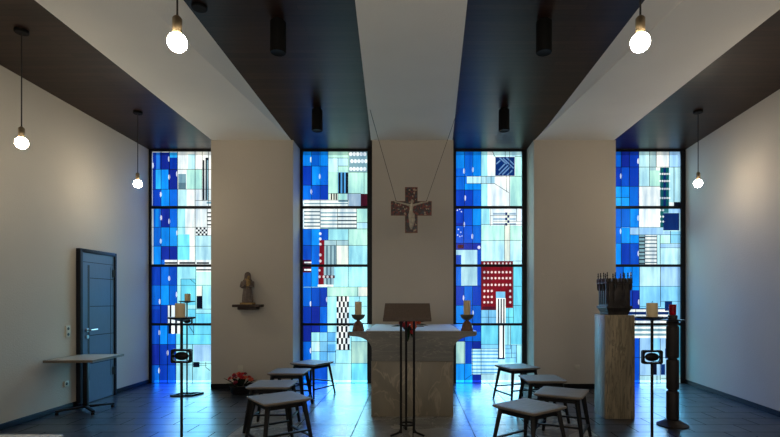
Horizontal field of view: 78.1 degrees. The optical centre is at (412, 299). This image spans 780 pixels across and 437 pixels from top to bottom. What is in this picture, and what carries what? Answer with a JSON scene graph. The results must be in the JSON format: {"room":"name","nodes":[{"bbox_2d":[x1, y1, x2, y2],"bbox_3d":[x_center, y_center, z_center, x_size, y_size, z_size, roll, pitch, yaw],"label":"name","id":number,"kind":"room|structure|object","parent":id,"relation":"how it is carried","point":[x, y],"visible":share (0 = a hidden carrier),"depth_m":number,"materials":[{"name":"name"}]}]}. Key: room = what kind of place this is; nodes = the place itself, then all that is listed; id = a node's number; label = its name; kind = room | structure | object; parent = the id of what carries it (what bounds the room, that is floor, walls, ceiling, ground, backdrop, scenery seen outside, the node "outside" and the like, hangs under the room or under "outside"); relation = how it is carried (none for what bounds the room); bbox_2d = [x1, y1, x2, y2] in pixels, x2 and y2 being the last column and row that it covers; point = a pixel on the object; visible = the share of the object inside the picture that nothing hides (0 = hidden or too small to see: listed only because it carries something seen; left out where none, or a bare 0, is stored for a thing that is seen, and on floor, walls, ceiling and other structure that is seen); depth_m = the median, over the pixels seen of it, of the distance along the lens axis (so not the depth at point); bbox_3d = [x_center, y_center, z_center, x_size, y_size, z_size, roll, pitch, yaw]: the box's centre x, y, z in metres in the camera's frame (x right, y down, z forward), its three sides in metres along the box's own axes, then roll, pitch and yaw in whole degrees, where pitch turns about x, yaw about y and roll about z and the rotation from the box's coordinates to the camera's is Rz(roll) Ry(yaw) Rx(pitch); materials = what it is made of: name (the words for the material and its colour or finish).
{"room":"house of worship","nodes":[
{"label":"house of worship","id":0,"kind":"room"},
{"bbox_2d":[0,65,148,423],"bbox_3d":[-4.700,-0.585,1.942,0.200,4.069,13.084,0,0,0],"label":"wall","id":1,"kind":"structure","parent":0,"point":[72,187],"depth_m":6.19,"materials":[{"name":"paint"}]},
{"bbox_2d":[0,401,76,429],"bbox_3d":[-4.592,1.415,1.025,0.016,0.070,11.050,0,0,0],"label":"baseboard","id":2,"kind":"structure","parent":1,"relation":"attached to","point":[28,418],"depth_m":5.81,"materials":[{"name":"black stone"}]},
{"bbox_2d":[64,380,68,386],"bbox_3d":[-4.593,1.110,6.360,0.014,0.078,0.080,0,0,0],"label":"wall socket","id":3,"kind":"object","parent":1,"relation":"attached to","point":[66,383],"visible":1,"depth_m":6.36,"materials":[{"name":"beige plastic"}]},
{"bbox_2d":[65,326,69,337],"bbox_3d":[-4.593,0.420,6.390,0.014,0.156,0.080,0,0,0],"label":"light switch","id":4,"kind":"object","parent":1,"relation":"attached to","point":[67,328],"visible":1,"depth_m":6.37,"materials":[{"name":"beige plastic"}]},
{"bbox_2d":[76,248,116,405],"bbox_3d":[-4.545,0.370,6.955,0.110,2.160,0.810,0,0,0],"label":"door","id":5,"kind":"structure","parent":1,"relation":"in","point":[96,271],"depth_m":6.91,"materials":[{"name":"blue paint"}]},
{"bbox_2d":[117,380,148,392],"bbox_3d":[-4.592,1.415,7.847,0.016,0.070,0.974,0,0,0],"label":"baseboard","id":6,"kind":"structure","parent":1,"relation":"attached to","point":[145,382],"depth_m":7.84,"materials":[{"name":"black stone"}]},
{"bbox_2d":[211,140,452,384],"bbox_3d":[-1.323,-0.585,8.196,3.967,4.069,0.676,0,0,0],"label":"wall","id":7,"kind":"structure","parent":0,"point":[255,184],"depth_m":7.86,"materials":[{"name":"paint"}]},
{"bbox_2d":[149,150,210,382],"bbox_3d":[-3.860,-0.585,8.396,1.480,4.069,0.115,0,0,0],"label":"window","id":8,"kind":"structure","parent":7,"relation":"in","point":[179,180],"depth_m":8.38,"materials":[{"name":"blue glass"}]},
{"bbox_2d":[211,384,230,388],"bbox_3d":[-2.635,1.410,7.850,1.343,0.080,0.016,0,0,0],"label":"baseboard","id":9,"kind":"structure","parent":7,"relation":"attached to","point":[213,386],"depth_m":7.84,"materials":[{"name":"black stone"}]},
{"bbox_2d":[238,366,242,371],"bbox_3d":[-2.824,1.150,7.851,0.080,0.156,0.014,0,0,0],"label":"wall socket","id":10,"kind":"object","parent":7,"relation":"attached to","point":[240,368],"visible":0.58,"depth_m":7.85,"materials":[{"name":"beige plastic"}]},
{"bbox_2d":[232,304,263,309],"bbox_3d":[-2.658,0.115,7.743,0.440,0.084,0.235,0,0,0],"label":"bracket","id":11,"kind":"object","parent":7,"relation":"attached to","point":[255,306],"visible":0.98,"depth_m":7.67,"materials":[{"name":"brown wood"}]},
{"bbox_2d":[240,272,254,304],"bbox_3d":[-2.665,-0.191,7.704,0.233,0.524,0.221,0,0,0],"label":"statue","id":12,"kind":"object","parent":11,"relation":"on","point":[247,283],"visible":1,"depth_m":7.67,"materials":[{"name":"wood"}]},
{"bbox_2d":[300,150,371,382],"bbox_3d":[-1.317,-0.585,8.396,1.294,4.069,0.115,0,0,0],"label":"window","id":13,"kind":"structure","parent":7,"relation":"in","point":[336,185],"depth_m":8.38,"materials":[{"name":"blue glass"}]},
{"bbox_2d":[355,0,466,139],"bbox_3d":[-0.021,-2.485,1.681,1.335,0.329,12.362,0,0,0],"label":"ceiling","id":14,"kind":"structure","parent":7,"relation":"attached to","point":[411,50],"depth_m":5.10,"materials":[{"name":"paint"}]},
{"bbox_2d":[453,150,526,382],"bbox_3d":[1.320,-0.585,8.396,1.320,4.069,0.115,0,0,0],"label":"window","id":15,"kind":"structure","parent":7,"relation":"in","point":[490,186],"depth_m":8.38,"materials":[{"name":"blue glass"}]},
{"bbox_2d":[0,0,779,149],"bbox_3d":[0.200,-2.669,1.942,10.200,0.100,13.484,0,0,0],"label":"ceiling","id":16,"kind":"structure","parent":0,"point":[321,66],"depth_m":5.53,"materials":[{"name":"black paint"}]},
{"bbox_2d":[14,27,28,148],"bbox_3d":[-3.800,-2.044,4.660,0.120,1.150,0.120,0,0,0],"label":"pendant lamp","id":17,"kind":"object","parent":16,"relation":"hanging from","point":[20,142],"visible":1,"depth_m":4.64,"materials":[{"name":"white glass"}]},
{"bbox_2d":[18,126,24,137],"bbox_3d":[-3.800,-1.628,4.660,0.054,0.112,0.053,0,0,0],"label":"socket","id":18,"kind":"object","parent":17,"relation":"attached to","point":[21,130],"depth_m":4.64,"materials":[{"name":"gold metal"}]},
{"bbox_2d":[133,110,142,187],"bbox_3d":[-3.830,-2.090,6.680,0.120,1.059,0.120,0,0,0],"label":"pendant lamp","id":19,"kind":"object","parent":16,"relation":"hanging from","point":[137,183],"visible":1,"depth_m":6.66,"materials":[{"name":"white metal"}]},
{"bbox_2d":[35,0,290,139],"bbox_3d":[-2.636,-2.485,1.681,1.310,0.329,12.362,0,0,0],"label":"ceiling panel","id":20,"kind":"object","parent":16,"relation":"attached to","point":[200,83],"depth_m":5.05,"materials":[{"name":"paint"}]},
{"bbox_2d":[167,0,186,52],"bbox_3d":[-1.395,-2.044,2.840,0.120,1.150,0.120,0,0,-17],"label":"pendant lamp","id":21,"kind":"object","parent":16,"relation":"hanging from","point":[176,41],"visible":1,"depth_m":2.81,"materials":[{"name":"white glass"}]},
{"bbox_2d":[172,15,181,33],"bbox_3d":[-1.395,-1.628,2.840,0.054,0.112,0.053,0,0,-17],"label":"socket","id":22,"kind":"object","parent":21,"relation":"attached to","point":[176,19],"depth_m":2.82,"materials":[{"name":"gold metal"}]},
{"bbox_2d":[191,2,206,12],"bbox_3d":[-1.905,-2.607,4.280,0.132,0.024,0.132,0,0,0],"label":"ceiling rose","id":23,"kind":"object","parent":16,"relation":"attached to","point":[199,7],"visible":1,"depth_m":4.26,"materials":[{"name":"black metal"}]},
{"bbox_2d":[270,17,285,56],"bbox_3d":[-1.262,-2.465,4.490,0.148,0.309,0.148,0,0,0],"label":"ceiling spotlight","id":24,"kind":"object","parent":16,"relation":"attached to","point":[277,24],"visible":1,"depth_m":4.43,"materials":[{"name":"black metal"}]},
{"bbox_2d":[312,107,322,132],"bbox_3d":[-1.310,-2.465,6.560,0.148,0.309,0.148,0,0,0],"label":"ceiling spotlight","id":25,"kind":"object","parent":16,"relation":"attached to","point":[317,112],"visible":1,"depth_m":6.50,"materials":[{"name":"black metal"}]},
{"bbox_2d":[370,105,459,232],"bbox_3d":[0.015,-1.760,6.418,1.226,1.720,0.091,0,0,0],"label":"crucifix","id":26,"kind":"object","parent":16,"relation":"hanging from","point":[411,208],"visible":0.99,"depth_m":6.43,"materials":[{"name":"brown wood"}]},
{"bbox_2d":[499,107,509,132],"bbox_3d":[1.245,-2.465,6.560,0.148,0.309,0.148,0,0,0],"label":"ceiling spotlight","id":27,"kind":"object","parent":16,"relation":"attached to","point":[504,116],"visible":1,"depth_m":6.50,"materials":[{"name":"black metal"}]},
{"bbox_2d":[536,17,551,56],"bbox_3d":[1.225,-2.465,4.490,0.148,0.309,0.148,0,0,0],"label":"ceiling spotlight","id":28,"kind":"object","parent":16,"relation":"attached to","point":[544,24],"visible":1,"depth_m":4.43,"materials":[{"name":"black metal"}]},
{"bbox_2d":[630,0,650,52],"bbox_3d":[1.345,-2.044,2.840,0.120,1.150,0.120,0,0,-17],"label":"pendant lamp","id":29,"kind":"object","parent":16,"relation":"hanging from","point":[640,41],"visible":1,"depth_m":2.81,"materials":[{"name":"white glass"}]},
{"bbox_2d":[635,15,644,33],"bbox_3d":[1.345,-1.628,2.840,0.054,0.112,0.053,0,0,-17],"label":"socket","id":30,"kind":"object","parent":29,"relation":"attached to","point":[640,20],"depth_m":2.82,"materials":[{"name":"gold metal"}]},
{"bbox_2d":[693,109,702,186],"bbox_3d":[3.950,-2.090,6.650,0.120,1.059,0.120,0,0,-17],"label":"pendant lamp","id":31,"kind":"object","parent":16,"relation":"hanging from","point":[697,183],"visible":1,"depth_m":6.63,"materials":[{"name":"white glass"}]},
{"bbox_2d":[0,383,779,436],"bbox_3d":[0.150,1.500,1.942,10.100,0.100,13.484,0,0,0],"label":"floor","id":32,"kind":"structure","parent":0,"point":[148,410],"depth_m":5.97,"materials":[{"name":"tile"}]},
{"bbox_2d":[0,435,62,436],"bbox_3d":[-2.500,1.090,2.310,1.200,0.720,0.600,0,0,0],"label":"table","id":33,"kind":"object","parent":32,"relation":"on","point":[0,435],"visible":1,"depth_m":2.59,"materials":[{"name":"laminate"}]},
{"bbox_2d":[43,354,123,414],"bbox_3d":[-4.280,1.098,6.280,0.595,0.704,0.710,0,0,-3],"label":"side table","id":34,"kind":"object","parent":32,"relation":"on","point":[85,359],"visible":1,"depth_m":6.25,"materials":[{"name":"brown wood"}]},
{"bbox_2d":[167,317,195,436],"bbox_3d":[-1.837,0.792,3.814,0.432,1.315,0.235,0,0,0],"label":"candle stand","id":35,"kind":"object","parent":32,"relation":"on","point":[180,355],"visible":0.96,"depth_m":3.79,"materials":[{"name":"black metal"}]},
{"bbox_2d":[175,302,185,317],"bbox_3d":[-1.842,0.076,3.800,0.077,0.130,0.077,0,0,0],"label":"candle","id":36,"kind":"object","parent":35,"relation":"on","point":[180,308],"visible":0.95,"depth_m":3.77,"materials":[{"name":"beige wax"}]},
{"bbox_2d":[170,301,203,396],"bbox_3d":[-3.443,0.732,7.306,0.432,1.436,0.250,0,0,-6],"label":"candle stand","id":37,"kind":"object","parent":32,"relation":"on","point":[186,393],"visible":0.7,"depth_m":7.29,"materials":[{"name":"black metal"}]},
{"bbox_2d":[185,294,190,300],"bbox_3d":[-3.428,-0.045,7.300,0.085,0.130,0.085,0,0,0],"label":"candle","id":38,"kind":"object","parent":37,"relation":"on","point":[187,296],"visible":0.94,"depth_m":7.26,"materials":[{"name":"beige wax"}]},
{"bbox_2d":[226,372,254,394],"bbox_3d":[-2.667,1.281,7.448,0.500,0.338,0.393,0,0,0],"label":"potted flower","id":39,"kind":"object","parent":32,"relation":"on","point":[237,387],"visible":0.98,"depth_m":7.36,"materials":[{"name":"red plant"}]},
{"bbox_2d":[242,380,300,432],"bbox_3d":[-1.597,1.201,5.474,0.528,0.502,0.528,0,0,-1],"label":"stool","id":40,"kind":"object","parent":32,"relation":"on","point":[259,387],"visible":0.74,"depth_m":5.29,"materials":[{"name":"grey fabric"}]},
{"bbox_2d":[245,391,312,436],"bbox_3d":[-1.315,1.201,4.704,0.528,0.502,0.528,0,0,-38],"label":"stool","id":41,"kind":"object","parent":32,"relation":"on","point":[269,402],"visible":1,"depth_m":4.65,"materials":[{"name":"grey fabric"}]},
{"bbox_2d":[267,368,312,408],"bbox_3d":[-1.656,1.201,6.458,0.528,0.502,0.528,0,0,0],"label":"stool","id":42,"kind":"object","parent":32,"relation":"on","point":[279,373],"visible":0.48,"depth_m":6.32,"materials":[{"name":"grey fabric"}]},
{"bbox_2d":[290,360,335,398],"bbox_3d":[-1.549,1.201,7.363,0.528,0.502,0.528,0,0,29],"label":"stool","id":43,"kind":"object","parent":32,"relation":"on","point":[313,364],"visible":0.76,"depth_m":7.28,"materials":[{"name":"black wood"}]},
{"bbox_2d":[383,303,430,436],"bbox_3d":[-0.061,0.743,5.241,0.514,1.414,0.340,0,0,0],"label":"lectern","id":44,"kind":"object","parent":32,"relation":"on","point":[400,312],"visible":1,"depth_m":5.15,"materials":[{"name":"brown wood"}]},
{"bbox_2d":[348,324,476,416],"bbox_3d":[-0.005,0.919,6.830,1.590,1.062,1.760,0,0,0],"label":"altar","id":45,"kind":"object","parent":32,"relation":"on","point":[433,349],"visible":0.88,"depth_m":5.96,"materials":[{"name":"stone"}]},
{"bbox_2d":[352,314,364,330],"bbox_3d":[-0.688,0.285,6.040,0.176,0.205,0.176,0,0,0],"label":"candlestick","id":46,"kind":"object","parent":45,"relation":"on","point":[358,325],"visible":0.96,"depth_m":5.99,"materials":[{"name":"brown wood"}]},
{"bbox_2d":[355,300,361,314],"bbox_3d":[-0.688,0.106,6.040,0.087,0.200,0.087,0,0,0],"label":"candle","id":47,"kind":"object","parent":46,"relation":"on","point":[358,305],"visible":0.96,"depth_m":6.00,"materials":[{"name":"beige wax"}]},
{"bbox_2d":[352,314,364,320],"bbox_3d":[-0.688,0.222,6.040,0.176,0.078,0.176,0,0,0],"label":"bowl","id":48,"kind":"object","parent":46,"relation":"on","point":[357,317],"depth_m":5.99,"materials":[{"name":"brown ceramic"}]},
{"bbox_2d":[366,324,459,330],"bbox_3d":[0.000,0.384,6.802,1.185,0.008,1.696,0,0,0],"label":"altar cloth","id":49,"kind":"object","parent":45,"relation":"on","point":[377,327],"visible":0.71,"depth_m":6.55,"materials":[{"name":"white fabric"}]},
{"bbox_2d":[391,321,427,341],"bbox_3d":[-0.038,0.351,6.009,0.361,0.321,0.308,0,0,-45],"label":"flower arrangement","id":50,"kind":"object","parent":49,"relation":"on","point":[409,327],"visible":0.54,"depth_m":5.95,"materials":[{"name":"red plant"}]},
{"bbox_2d":[460,314,473,330],"bbox_3d":[0.679,0.285,6.040,0.176,0.205,0.176,0,0,33],"label":"candlestick","id":51,"kind":"object","parent":45,"relation":"on","point":[466,326],"visible":0.98,"depth_m":5.99,"materials":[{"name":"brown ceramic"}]},
{"bbox_2d":[464,300,469,314],"bbox_3d":[0.679,0.098,6.040,0.087,0.215,0.087,0,0,0],"label":"candle","id":52,"kind":"object","parent":51,"relation":"on","point":[466,302],"visible":0.94,"depth_m":6.00,"materials":[{"name":"beige wax"}]},
{"bbox_2d":[460,314,473,320],"bbox_3d":[0.679,0.222,6.040,0.176,0.078,0.176,0,0,33],"label":"bowl","id":53,"kind":"object","parent":51,"relation":"on","point":[465,317],"depth_m":5.99,"materials":[{"name":"ceramic"}]},
{"bbox_2d":[492,363,539,400],"bbox_3d":[1.500,1.201,6.915,0.528,0.502,0.528,0,0,-20],"label":"stool","id":54,"kind":"object","parent":32,"relation":"on","point":[520,368],"visible":0.69,"depth_m":6.79,"materials":[{"name":"black wood"}]},
{"bbox_2d":[492,398,566,436],"bbox_3d":[1.052,1.201,4.344,0.528,0.502,0.528,0,0,-38],"label":"stool","id":55,"kind":"object","parent":32,"relation":"on","point":[532,410],"visible":1,"depth_m":4.29,"materials":[{"name":"grey fabric"}]},
{"bbox_2d":[518,375,569,423],"bbox_3d":[1.578,1.201,5.873,0.528,0.502,0.528,0,0,-1],"label":"stool","id":56,"kind":"object","parent":32,"relation":"on","point":[532,381],"visible":0.52,"depth_m":5.69,"materials":[{"name":"grey fabric"}]},
{"bbox_2d":[534,386,591,436],"bbox_3d":[1.549,1.201,4.997,0.528,0.502,0.528,0,0,28],"label":"stool","id":57,"kind":"object","parent":32,"relation":"on","point":[546,393],"visible":0.87,"depth_m":4.89,"materials":[{"name":"grey fabric"}]},
{"bbox_2d":[595,314,634,418],"bbox_3d":[2.522,0.817,6.020,0.365,1.267,0.340,0,0,0],"label":"pedestal","id":58,"kind":"object","parent":32,"relation":"on","point":[614,334],"visible":0.86,"depth_m":5.85,"materials":[{"name":"wood"}]},
{"bbox_2d":[596,272,632,314],"bbox_3d":[2.522,-0.080,6.020,0.342,0.525,0.342,0,0,0],"label":"tabernacle","id":59,"kind":"object","parent":58,"relation":"on","point":[614,293],"visible":1,"depth_m":5.87,"materials":[{"name":"brown metal"}]},
{"bbox_2d":[635,316,668,436],"bbox_3d":[1.887,0.791,3.805,0.432,1.318,0.253,0,0,0],"label":"candle stand","id":60,"kind":"object","parent":32,"relation":"on","point":[650,356],"visible":0.99,"depth_m":3.79,"materials":[{"name":"black metal"}]},
{"bbox_2d":[646,301,657,316],"bbox_3d":[1.892,0.073,3.800,0.085,0.130,0.085,0,0,0],"label":"candle","id":61,"kind":"object","parent":60,"relation":"on","point":[651,308],"visible":0.92,"depth_m":3.77,"materials":[{"name":"beige wax"}]},
{"bbox_2d":[656,315,688,428],"bbox_3d":[3.002,0.811,5.550,0.340,1.277,0.340,0,0,0],"label":"candle stand","id":62,"kind":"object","parent":32,"relation":"on","point":[672,421],"depth_m":5.49,"materials":[{"name":"brown wood"}]},
{"bbox_2d":[669,304,676,314],"bbox_3d":[3.002,0.112,5.550,0.082,0.122,0.082,0,0,0],"label":"sanctuary lamp","id":63,"kind":"object","parent":62,"relation":"on","point":[672,307],"visible":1,"depth_m":5.52,"materials":[{"name":"red glass"}]},
{"bbox_2d":[527,140,615,387],"bbox_3d":[2.650,-0.585,8.196,1.340,4.069,0.676,0,0,0],"label":"wall","id":64,"kind":"structure","parent":0,"point":[571,184],"depth_m":7.86,"materials":[{"name":"paint"}]},
{"bbox_2d":[534,384,594,388],"bbox_3d":[2.650,1.410,7.850,1.340,0.080,0.016,0,0,0],"label":"baseboard","id":65,"kind":"structure","parent":64,"relation":"attached to","point":[576,386],"depth_m":7.84,"materials":[{"name":"black stone"}]},
{"bbox_2d":[616,150,685,382],"bbox_3d":[3.965,-0.585,8.396,1.590,4.069,0.115,0,0,0],"label":"window","id":66,"kind":"structure","parent":64,"relation":"in","point":[650,184],"depth_m":8.38,"materials":[{"name":"blue glass"}]},
{"bbox_2d":[535,0,779,139],"bbox_3d":[2.640,-2.485,1.681,1.302,0.329,12.362,0,0,0],"label":"ceiling","id":67,"kind":"structure","parent":64,"relation":"attached to","point":[624,85],"depth_m":5.05,"materials":[{"name":"paint"}]},
{"bbox_2d":[686,89,779,410],"bbox_3d":[4.331,-0.585,1.942,0.199,4.069,13.142,0,0,5],"label":"wall","id":68,"kind":"structure","parent":0,"point":[733,219],"depth_m":6.84,"materials":[{"name":"paint"}]},
{"bbox_2d":[685,379,779,416],"bbox_3d":[4.217,1.415,1.917,0.016,0.070,12.877,0,0,5],"label":"baseboard","id":69,"kind":"structure","parent":68,"relation":"attached to","point":[711,390],"depth_m":6.83,"materials":[{"name":"black stone"}]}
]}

